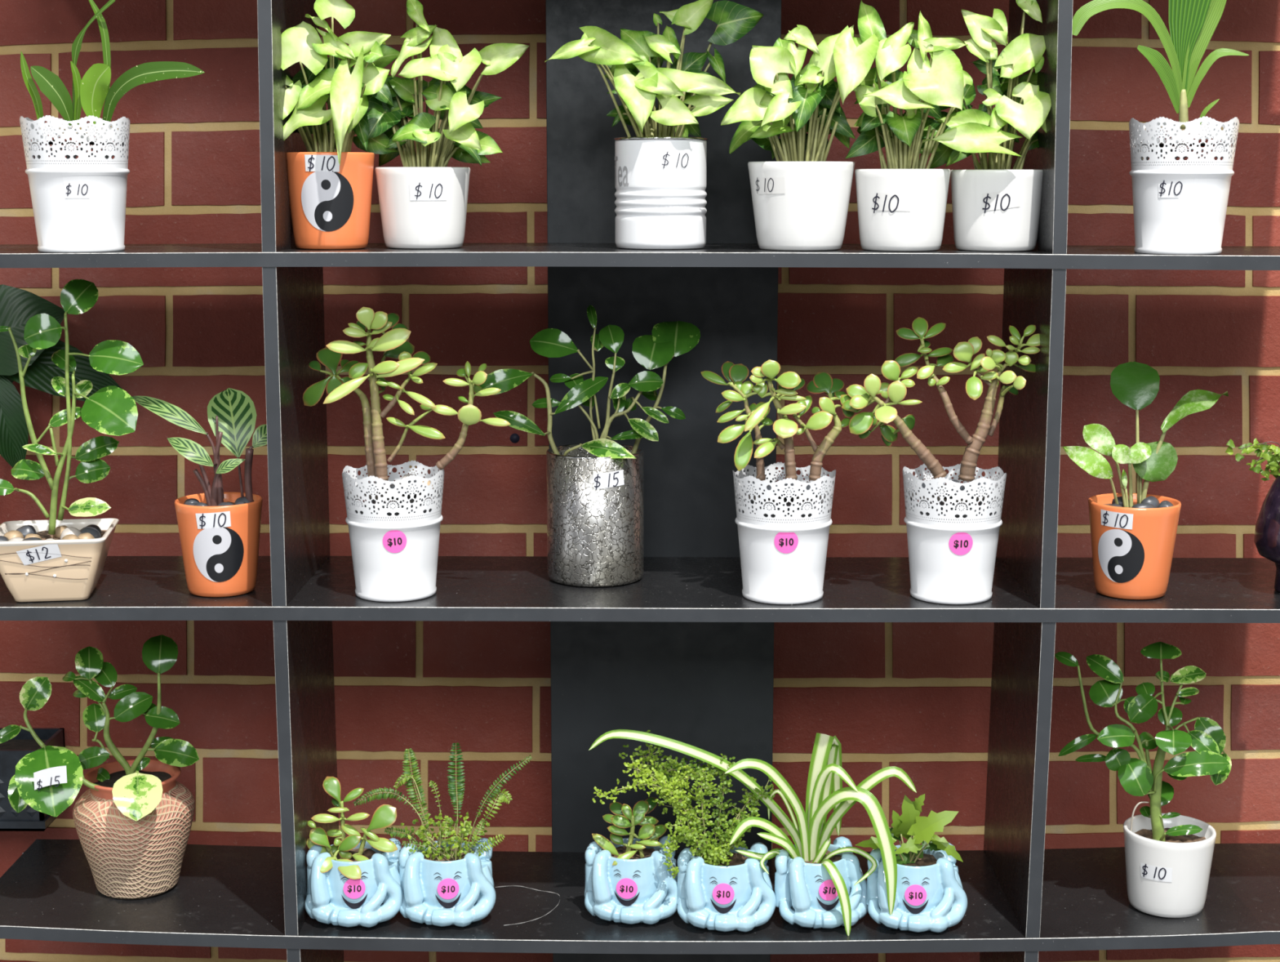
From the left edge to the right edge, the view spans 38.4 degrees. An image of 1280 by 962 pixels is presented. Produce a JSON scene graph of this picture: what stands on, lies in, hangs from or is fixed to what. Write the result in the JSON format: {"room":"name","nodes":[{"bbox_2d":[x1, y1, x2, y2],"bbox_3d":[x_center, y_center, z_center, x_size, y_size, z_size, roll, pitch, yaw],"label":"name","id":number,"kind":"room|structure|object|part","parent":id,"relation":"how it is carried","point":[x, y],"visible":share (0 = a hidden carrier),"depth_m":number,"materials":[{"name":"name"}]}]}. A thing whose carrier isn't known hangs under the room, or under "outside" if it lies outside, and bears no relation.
{"room":"plant shop","nodes":[
{"label":"plant shop","id":0,"kind":"room"},
{"bbox_2d":[0,0,1279,961],"bbox_3d":[0.020,-0.378,1.981,4.400,3.100,0.112,0,9,1],"label":"wall","id":1,"kind":"structure","parent":0,"point":[913,697],"depth_m":1.98,"materials":[{"name":"red brick"}]},
{"bbox_2d":[0,284,121,831],"bbox_3d":[-0.667,0.082,1.963,0.267,0.582,0.086,0,9,1],"label":"wall planter","id":2,"kind":"object","parent":1,"relation":"attached to","point":[17,305],"visible":0.62,"depth_m":1.91,"materials":[{"name":"ceramic"}]},
{"bbox_2d":[510,433,519,442],"bbox_3d":[-0.135,-0.046,1.981,0.010,0.010,0.004,0,9,1],"label":"plug","id":3,"kind":"object","parent":1,"relation":"attached to","point":[514,437],"visible":1,"depth_m":1.98,"materials":[{"name":"black plastic"}]},
{"bbox_2d":[614,139,706,249],"bbox_3d":[0.019,-0.262,1.678,0.085,0.098,0.084,0,9,1],"label":"canister","id":4,"kind":"object","parent":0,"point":[660,194],"depth_m":1.64,"materials":[{"name":"white ceramic"}]},
{"bbox_3d":[-0.002,1.540,0.032,4.400,0.050,4.562,0,9,1],"label":"floor","id":5,"kind":"structure","parent":0,"visible":0},
{"bbox_2d":[0,0,1279,961],"bbox_3d":[0.019,0.022,1.756,1.307,2.385,0.238,0,9,1],"label":"bookcase","id":6,"kind":"object","parent":5,"relation":"on","point":[677,651],"visible":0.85,"depth_m":1.76,"materials":[{"name":"black laminate"}]},
{"bbox_2d":[0,279,143,601],"bbox_3d":[-0.525,-0.038,1.684,0.149,0.290,0.108,-1,9,-8],"label":"potted plant","id":7,"kind":"object","parent":6,"relation":"on","point":[56,569],"visible":0.98,"depth_m":1.67,"materials":[{"name":"green plant"}]},
{"bbox_2d":[0,535,8,541],"bbox_3d":[-0.580,0.056,1.669,0.014,0.012,0.018,0,9,1],"label":"pebble","id":8,"kind":"object","parent":7,"relation":"on","point":[2,538],"visible":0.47,"depth_m":1.66,"materials":[{"name":"grey stone"}]},
{"bbox_2d":[3,529,24,539],"bbox_3d":[-0.576,0.052,1.688,0.018,0.014,0.018,6,11,33],"label":"pebble","id":9,"kind":"object","parent":7,"relation":"on","point":[13,533],"visible":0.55,"depth_m":1.68,"materials":[{"name":"beige stone"}]},
{"bbox_2d":[8,537,23,540],"bbox_3d":[-0.564,0.057,1.664,0.018,0.012,0.017,0,9,1],"label":"pebble","id":10,"kind":"object","parent":7,"relation":"on","point":[13,538],"visible":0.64,"depth_m":1.66,"materials":[{"name":"white stone"}]},
{"bbox_2d":[16,524,37,537],"bbox_3d":[-0.572,0.048,1.711,0.019,0.014,0.018,0,9,1],"label":"pebble","id":11,"kind":"object","parent":7,"relation":"on","point":[24,530],"visible":0.56,"depth_m":1.71,"materials":[{"name":"grey stone"}]},
{"bbox_2d":[22,537,41,540],"bbox_3d":[-0.550,0.057,1.662,0.019,0.012,0.014,-7,12,-37],"label":"pebble","id":12,"kind":"object","parent":7,"relation":"on","point":[28,538],"visible":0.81,"depth_m":1.66,"materials":[{"name":"grey stone"}]},
{"bbox_2d":[24,533,41,538],"bbox_3d":[-0.556,0.054,1.682,0.016,0.011,0.015,0,9,1],"label":"pebble","id":13,"kind":"object","parent":7,"relation":"on","point":[30,535],"visible":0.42,"depth_m":1.68,"materials":[{"name":"beige stone"}]},
{"bbox_3d":[-0.542,0.075,1.701,0.107,0.061,0.107,-1,9,-8],"label":"pot","id":14,"kind":"part","parent":7,"relation":"part of","materials":[{"name":"beige ceramic"}]},
{"bbox_2d":[53,524,68,537],"bbox_3d":[-0.537,0.048,1.711,0.017,0.014,0.017,0,9,1],"label":"pebble","id":15,"kind":"object","parent":7,"relation":"on","point":[59,530],"visible":0.55,"depth_m":1.71,"materials":[{"name":"beige stone"}]},
{"bbox_2d":[61,533,79,539],"bbox_3d":[-0.516,0.056,1.668,0.019,0.015,0.017,4,10,23],"label":"pebble","id":16,"kind":"object","parent":7,"relation":"on","point":[69,535],"visible":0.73,"depth_m":1.66,"materials":[{"name":"beige stone"}]},
{"bbox_2d":[60,526,81,539],"bbox_3d":[-0.522,0.051,1.685,0.016,0.018,0.020,9,13,43],"label":"pebble","id":17,"kind":"object","parent":7,"relation":"on","point":[70,530],"visible":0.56,"depth_m":1.68,"materials":[{"name":"white stone"}]},
{"bbox_2d":[78,532,94,538],"bbox_3d":[-0.506,0.054,1.675,0.016,0.014,0.017,0,9,1],"label":"pebble","id":18,"kind":"object","parent":7,"relation":"on","point":[86,535],"visible":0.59,"depth_m":1.67,"materials":[{"name":"beige stone"}]},
{"bbox_2d":[80,526,101,537],"bbox_3d":[-0.507,0.050,1.694,0.021,0.016,0.019,0,9,1],"label":"pebble","id":19,"kind":"object","parent":7,"relation":"on","point":[94,531],"visible":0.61,"depth_m":1.69,"materials":[{"name":"grey stone"}]},
{"bbox_2d":[86,524,101,533],"bbox_3d":[-0.511,0.047,1.717,0.016,0.015,0.017,0,9,1],"label":"pebble","id":20,"kind":"object","parent":7,"relation":"on","point":[96,526],"visible":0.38,"depth_m":1.71,"materials":[{"name":"black stone"}]},
{"bbox_2d":[0,634,199,898],"bbox_3d":[-0.513,0.281,1.767,0.176,0.247,0.140,-7,12,-36],"label":"potted plant","id":21,"kind":"object","parent":6,"relation":"on","point":[133,822],"visible":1,"depth_m":1.77,"materials":[{"name":"green plant"}]},
{"bbox_2d":[19,0,204,253],"bbox_3d":[-0.468,-0.315,1.634,0.159,0.219,0.094,-2,10,-14],"label":"potted plant","id":22,"kind":"object","parent":6,"relation":"on","point":[78,204],"visible":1,"depth_m":1.61,"materials":[{"name":"green plant"}]},
{"bbox_3d":[-0.499,-0.241,1.638,0.089,0.073,0.089,0,9,1],"label":"pot","id":23,"kind":"part","parent":22,"relation":"part of","materials":[{"name":"white ceramic"}]},
{"bbox_2d":[131,387,266,596],"bbox_3d":[-0.405,0.009,1.716,0.120,0.185,0.086,7,11,35],"label":"potted plant","id":24,"kind":"object","parent":6,"relation":"on","point":[220,544],"visible":0.97,"depth_m":1.69,"materials":[{"name":"green plant"}]},
{"bbox_2d":[183,502,196,505],"bbox_3d":[-0.413,0.026,1.686,0.018,0.012,0.016,0,9,1],"label":"pebble","id":25,"kind":"object","parent":24,"relation":"on","point":[188,504],"visible":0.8,"depth_m":1.68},
{"bbox_2d":[183,497,199,503],"bbox_3d":[-0.416,0.022,1.708,0.016,0.012,0.016,0,9,1],"label":"pebble","id":26,"kind":"object","parent":24,"relation":"on","point":[191,500],"visible":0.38,"depth_m":1.71,"materials":[{"name":"grey stone"}]},
{"bbox_2d":[194,502,208,506],"bbox_3d":[-0.401,0.026,1.678,0.016,0.014,0.014,0,9,1],"label":"pebble","id":27,"kind":"object","parent":24,"relation":"on","point":[199,504],"visible":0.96,"depth_m":1.67,"materials":[{"name":"grey stone"}]},
{"bbox_3d":[-0.391,0.060,1.710,0.080,0.087,0.080,0,9,1],"label":"pot","id":28,"kind":"part","parent":24,"relation":"part of","materials":[{"name":"orange ceramic"}]},
{"bbox_2d":[217,502,233,506],"bbox_3d":[-0.378,0.026,1.680,0.020,0.013,0.016,7,12,36],"label":"pebble","id":29,"kind":"object","parent":24,"relation":"on","point":[222,503],"visible":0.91,"depth_m":1.68,"materials":[{"name":"grey stone"}]},
{"bbox_2d":[235,501,246,504],"bbox_3d":[-0.366,0.025,1.690,0.016,0.012,0.016,0,9,1],"label":"pebble","id":30,"kind":"object","parent":24,"relation":"on","point":[240,502],"visible":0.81,"depth_m":1.69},
{"bbox_2d":[234,496,253,504],"bbox_3d":[-0.368,0.021,1.712,0.018,0.014,0.018,0,9,1],"label":"pebble","id":31,"kind":"object","parent":24,"relation":"on","point":[240,499],"visible":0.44,"depth_m":1.71,"materials":[{"name":"grey stone"}]},
{"bbox_2d":[280,0,399,249],"bbox_3d":[-0.283,-0.325,1.659,0.133,0.229,0.109,6,11,31],"label":"potted plant","id":32,"kind":"object","parent":6,"relation":"on","point":[331,191],"visible":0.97,"depth_m":1.63,"materials":[{"name":"green plant"}]},
{"bbox_3d":[-0.282,-0.255,1.672,0.081,0.086,0.081,0,9,1],"label":"pot","id":33,"kind":"part","parent":32,"relation":"part of","materials":[{"name":"orange ceramic"}]},
{"bbox_2d":[304,776,403,927],"bbox_3d":[-0.271,0.349,1.746,0.094,0.132,0.084,0,9,1],"label":"potted plant","id":34,"kind":"object","parent":6,"relation":"on","point":[353,880],"visible":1,"depth_m":1.73,"materials":[{"name":"green plant"}]},
{"bbox_3d":[-0.271,0.380,1.751,0.094,0.070,0.084,0,9,1],"label":"pot","id":35,"kind":"part","parent":34,"relation":"part of","materials":[{"name":"blue ceramic"}]},
{"bbox_2d":[302,306,510,601],"bbox_3d":[-0.215,-0.027,1.686,0.197,0.266,0.099,0,9,1],"label":"potted plant","id":36,"kind":"object","parent":6,"relation":"on","point":[394,544],"visible":0.99,"depth_m":1.67,"materials":[{"name":"white ceramic"}]},
{"bbox_2d":[355,482,376,494],"bbox_3d":[-0.250,0.007,1.679,0.018,0.012,0.017,0,9,1],"label":"pebble","id":37,"kind":"object","parent":36,"relation":"on","point":[362,482],"visible":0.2,"depth_m":1.67,"materials":[{"name":"grey stone"}]},
{"bbox_3d":[-0.227,0.068,1.701,0.089,0.073,0.089,0,9,1],"label":"pot","id":38,"kind":"part","parent":36,"relation":"part of","materials":[{"name":"white ceramic"}]},
{"bbox_2d":[387,484,402,497],"bbox_3d":[-0.221,0.010,1.661,0.015,0.013,0.015,0,9,1],"label":"pebble","id":39,"kind":"object","parent":36,"relation":"on","point":[391,486],"visible":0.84,"depth_m":1.66,"materials":[{"name":"grey stone"}]},
{"bbox_2d":[399,473,416,484],"bbox_3d":[-0.212,0.002,1.704,0.020,0.016,0.015,5,11,27],"label":"pebble","id":40,"kind":"object","parent":36,"relation":"on","point":[406,474],"visible":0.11,"depth_m":1.70,"materials":[{"name":"grey stone"}]},
{"bbox_2d":[401,479,425,496],"bbox_3d":[-0.206,0.007,1.671,0.023,0.016,0.020,0,9,1],"label":"pebble","id":41,"kind":"object","parent":36,"relation":"on","point":[415,480],"visible":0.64,"depth_m":1.66,"materials":[{"name":"grey stone"}]},
{"bbox_2d":[353,742,532,926],"bbox_3d":[-0.188,0.332,1.747,0.171,0.168,0.083,0,9,1],"label":"potted plant","id":42,"kind":"object","parent":6,"relation":"on","point":[449,881],"visible":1,"depth_m":1.74,"materials":[{"name":"green plant"}]},
{"bbox_3d":[-0.183,0.380,1.755,0.094,0.070,0.084,0,9,1],"label":"pot","id":43,"kind":"part","parent":42,"relation":"part of","materials":[{"name":"blue ceramic"}]},
{"bbox_2d":[366,0,528,248],"bbox_3d":[-0.179,-0.324,1.672,0.158,0.222,0.097,0,9,1],"label":"potted plant","id":44,"kind":"object","parent":6,"relation":"on","point":[424,202],"visible":0.97,"depth_m":1.65,"materials":[{"name":"white ceramic"}]},
{"bbox_3d":[-0.199,-0.251,1.687,0.087,0.073,0.087,0,9,1],"label":"pot","id":45,"kind":"part","parent":44,"relation":"part of","materials":[{"name":"white ceramic"}]},
{"bbox_2d":[479,304,700,586],"bbox_3d":[-0.049,-0.035,1.754,0.214,0.261,0.096,0,9,1],"label":"potted plant","id":46,"kind":"object","parent":6,"relation":"on","point":[595,486],"visible":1,"depth_m":1.74,"materials":[{"name":"grey metal"}]},
{"bbox_2d":[584,796,677,924],"bbox_3d":[-0.006,0.362,1.762,0.094,0.105,0.084,0,9,1],"label":"potted plant","id":47,"kind":"object","parent":6,"relation":"on","point":[628,880],"visible":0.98,"depth_m":1.74,"materials":[{"name":"green plant"}]},
{"bbox_3d":[-0.006,0.380,1.764,0.094,0.070,0.084,0,9,1],"label":"pot","id":48,"kind":"part","parent":47,"relation":"part of","materials":[{"name":"blue ceramic"}]},
{"bbox_2d":[544,0,763,249],"bbox_3d":[0.015,-0.323,1.664,0.197,0.223,0.105,0,9,1],"label":"potted plant","id":49,"kind":"object","parent":6,"relation":"on","point":[660,194],"visible":1,"depth_m":1.64,"materials":[{"name":"white ceramic"}]},
{"bbox_3d":[0.023,-0.076,1.854,0.230,2.225,0.012,0,9,1],"label":"panel","id":50,"kind":"part","parent":6,"relation":"part of","materials":[{"name":"black wood"}]},
{"bbox_2d":[592,729,776,931],"bbox_3d":[0.045,0.326,1.743,0.172,0.184,0.083,2,10,10],"label":"potted plant","id":51,"kind":"object","parent":6,"relation":"on","point":[722,888],"visible":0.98,"depth_m":1.73,"materials":[{"name":"green plant"}]},
{"bbox_3d":[0.082,0.383,1.747,0.094,0.070,0.084,0,9,1],"label":"pot","id":52,"kind":"part","parent":51,"relation":"part of","materials":[{"name":"blue ceramic"}]},
{"bbox_2d":[588,728,916,935],"bbox_3d":[0.105,0.325,1.740,0.308,0.186,0.090,0,9,1],"label":"potted plant","id":53,"kind":"object","parent":6,"relation":"on","point":[819,882],"visible":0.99,"depth_m":1.73,"materials":[{"name":"green plant"}]},
{"bbox_3d":[0.171,0.381,1.752,0.094,0.070,0.084,-3,10,-16],"label":"pot","id":54,"kind":"part","parent":53,"relation":"part of","materials":[{"name":"blue ceramic"}]},
{"bbox_2d":[701,360,854,604],"bbox_3d":[0.126,-0.003,1.682,0.141,0.220,0.094,0,9,1],"label":"potted plant","id":55,"kind":"object","parent":6,"relation":"on","point":[783,547],"visible":1,"depth_m":1.66,"materials":[{"name":"white ceramic"}]},
{"bbox_2d":[762,484,779,498],"bbox_3d":[0.120,0.009,1.663,0.018,0.014,0.016,0,9,1],"label":"pebble","id":56,"kind":"object","parent":55,"relation":"on","point":[768,486],"visible":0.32,"depth_m":1.66,"materials":[{"name":"grey stone"}]},
{"bbox_3d":[0.132,0.070,1.694,0.089,0.073,0.089,0,9,1],"label":"pot","id":57,"kind":"part","parent":55,"relation":"part of","materials":[{"name":"white ceramic"}]},
{"bbox_2d":[781,482,799,499],"bbox_3d":[0.136,0.009,1.657,0.019,0.016,0.022,0,9,1],"label":"pebble","id":58,"kind":"object","parent":55,"relation":"on","point":[792,483],"visible":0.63,"depth_m":1.65,"materials":[{"name":"grey stone"}]},
{"bbox_2d":[802,481,820,496],"bbox_3d":[0.156,0.008,1.673,0.018,0.014,0.017,0,9,1],"label":"pebble","id":59,"kind":"object","parent":55,"relation":"on","point":[808,486],"visible":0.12,"depth_m":1.67,"materials":[{"name":"grey stone"}]},
{"bbox_2d":[720,25,879,250],"bbox_3d":[0.141,-0.307,1.645,0.137,0.198,0.103,1,9,3],"label":"potted plant","id":60,"kind":"object","parent":6,"relation":"on","point":[801,200],"visible":1,"depth_m":1.62,"materials":[{"name":"green plant"}]},
{"bbox_3d":[0.145,-0.248,1.657,0.096,0.078,0.096,0,9,1],"label":"pot","id":61,"kind":"part","parent":60,"relation":"part of","materials":[{"name":"white ceramic"}]},
{"bbox_2d":[844,0,975,251],"bbox_3d":[0.241,-0.316,1.635,0.114,0.220,0.101,0,9,1],"label":"potted plant","id":62,"kind":"object","parent":6,"relation":"on","point":[901,205],"visible":0.98,"depth_m":1.61,"materials":[{"name":"white ceramic"}]},
{"bbox_3d":[0.235,-0.243,1.651,0.085,0.072,0.085,0,9,1],"label":"pot","id":63,"kind":"part","parent":62,"relation":"part of","materials":[{"name":"white ceramic"}]},
{"bbox_2d":[855,793,967,932],"bbox_3d":[0.262,0.355,1.733,0.095,0.124,0.087,-9,13,-42],"label":"potted plant","id":64,"kind":"object","parent":6,"relation":"on","point":[931,895],"visible":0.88,"depth_m":1.72,"materials":[{"name":"green plant"}]},
{"bbox_3d":[0.261,0.382,1.740,0.094,0.070,0.084,0,9,1],"label":"pot","id":65,"kind":"part","parent":64,"relation":"part of","materials":[{"name":"blue ceramic"}]},
{"bbox_2d":[840,316,1039,604],"bbox_3d":[0.274,-0.020,1.677,0.183,0.255,0.093,0,9,1],"label":"potted plant","id":66,"kind":"object","parent":6,"relation":"on","point":[952,548],"visible":0.99,"depth_m":1.66,"materials":[{"name":"white ceramic"}]},
{"bbox_2d":[918,482,933,493],"bbox_3d":[0.262,0.007,1.674,0.017,0.015,0.018,0,9,1],"label":"pebble","id":67,"kind":"object","parent":66,"relation":"on","point":[923,484],"visible":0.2,"depth_m":1.67,"materials":[{"name":"grey stone"}]},
{"bbox_2d":[943,479,962,498],"bbox_3d":[0.283,0.008,1.660,0.018,0.018,0.018,-8,12,-40],"label":"pebble","id":68,"kind":"object","parent":66,"relation":"in","point":[953,480],"visible":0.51,"depth_m":1.65,"materials":[{"name":"grey stone"}]},
{"bbox_3d":[0.287,0.070,1.692,0.089,0.073,0.089,0,9,1],"label":"pot","id":69,"kind":"part","parent":66,"relation":"part of","materials":[{"name":"white ceramic"}]},
{"bbox_2d":[961,484,979,498],"bbox_3d":[0.297,0.010,1.654,0.017,0.015,0.015,0,9,1],"label":"pebble","id":70,"kind":"object","parent":66,"relation":"on","point":[963,487],"visible":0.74,"depth_m":1.65,"materials":[{"name":"grey stone"}]},
{"bbox_2d":[977,482,990,493],"bbox_3d":[0.313,0.006,1.685,0.016,0.015,0.018,0,9,1],"label":"pebble","id":71,"kind":"object","parent":66,"relation":"on","point":[979,483],"visible":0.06,"depth_m":1.68,"materials":[{"name":"grey stone"}]},
{"bbox_2d":[921,0,1051,251],"bbox_3d":[0.313,-0.320,1.638,0.128,0.228,0.104,0,9,1],"label":"potted plant","id":72,"kind":"object","parent":6,"relation":"on","point":[996,207],"visible":0.98,"depth_m":1.62,"materials":[{"name":"green plant"}]},
{"bbox_3d":[0.322,-0.245,1.661,0.085,0.072,0.085,0,9,1],"label":"pot","id":73,"kind":"part","parent":72,"relation":"part of","materials":[{"name":"white ceramic"}]},
{"bbox_2d":[1054,641,1231,917],"bbox_3d":[0.477,0.282,1.745,0.163,0.253,0.086,0,9,1],"label":"potted plant","id":74,"kind":"object","parent":6,"relation":"on","point":[1168,856],"visible":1,"depth_m":1.74,"materials":[{"name":"green plant"}]},
{"bbox_3d":[0.505,0.369,1.759,0.086,0.077,0.086,0,9,1],"label":"pot","id":75,"kind":"part","parent":74,"relation":"part of","materials":[{"name":"white ceramic"}]},
{"bbox_2d":[1062,361,1228,599],"bbox_3d":[0.462,0.000,1.689,0.141,0.212,0.083,3,10,19],"label":"potted plant","id":76,"kind":"object","parent":6,"relation":"on","point":[1132,548],"visible":0.98,"depth_m":1.68,"materials":[{"name":"green plant"}]},
{"bbox_2d":[1109,503,1122,506],"bbox_3d":[0.434,0.027,1.679,0.017,0.012,0.016,0,9,1],"label":"pebble","id":77,"kind":"object","parent":76,"relation":"on","point":[1112,504],"visible":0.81,"depth_m":1.68,"materials":[{"name":"grey stone"}]},
{"bbox_2d":[1111,496,1128,506],"bbox_3d":[0.448,0.021,1.711,0.018,0.014,0.016,0,9,1],"label":"pebble","id":78,"kind":"object","parent":76,"relation":"on","point":[1119,498],"visible":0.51,"depth_m":1.71,"materials":[{"name":"black stone"}]},
{"bbox_3d":[0.456,0.061,1.701,0.083,0.087,0.083,0,9,1],"label":"pot","id":79,"kind":"part","parent":76,"relation":"part of","materials":[{"name":"orange ceramic"}]},
{"bbox_2d":[1131,502,1155,507],"bbox_3d":[0.458,0.027,1.669,0.024,0.016,0.016,0,9,1],"label":"pebble","id":80,"kind":"object","parent":76,"relation":"on","point":[1140,504],"visible":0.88,"depth_m":1.66,"materials":[{"name":"grey stone"}]},
{"bbox_2d":[1141,495,1159,507],"bbox_3d":[0.470,0.023,1.693,0.018,0.018,0.018,0,9,1],"label":"pebble","id":81,"kind":"object","parent":76,"relation":"on","point":[1152,500],"visible":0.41,"depth_m":1.69,"materials":[{"name":"grey stone"}]},
{"bbox_2d":[1157,500,1173,507],"bbox_3d":[0.480,0.026,1.677,0.016,0.017,0.020,3,10,18],"label":"pebble","id":82,"kind":"object","parent":76,"relation":"on","point":[1165,503],"visible":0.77,"depth_m":1.67,"materials":[{"name":"grey stone"}]},
{"bbox_2d":[1071,0,1248,254],"bbox_3d":[0.457,-0.313,1.602,0.143,0.229,0.094,-6,11,-32],"label":"potted plant","id":83,"kind":"object","parent":6,"relation":"on","point":[1180,207],"visible":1,"depth_m":1.60,"materials":[{"name":"green plant"}]},
{"bbox_3d":[0.478,-0.238,1.628,0.089,0.073,0.089,0,9,1],"label":"pot","id":84,"kind":"part","parent":83,"relation":"part of","materials":[{"name":"white ceramic"}]},
{"bbox_3d":[0.478,-0.326,1.614,0.009,0.034,0.008,0,9,1],"label":"stem","id":85,"kind":"part","parent":83,"relation":"part of","materials":[{"name":"green plant"}]},
{"bbox_2d":[1225,437,1279,591],"bbox_3d":[0.607,0.032,1.699,0.106,0.145,0.085,-6,11,-31],"label":"potted plant","id":86,"kind":"object","parent":6,"relation":"on","point":[1267,531],"visible":1,"depth_m":1.69,"materials":[{"name":"green plant"}]},
{"bbox_2d":[1253,471,1279,591],"bbox_3d":[0.616,0.045,1.707,0.085,0.117,0.085,0,9,1],"label":"vase","id":87,"kind":"object","parent":6,"relation":"on","point":[1267,531],"depth_m":1.70,"materials":[{"name":"purple ceramic"}]}
]}

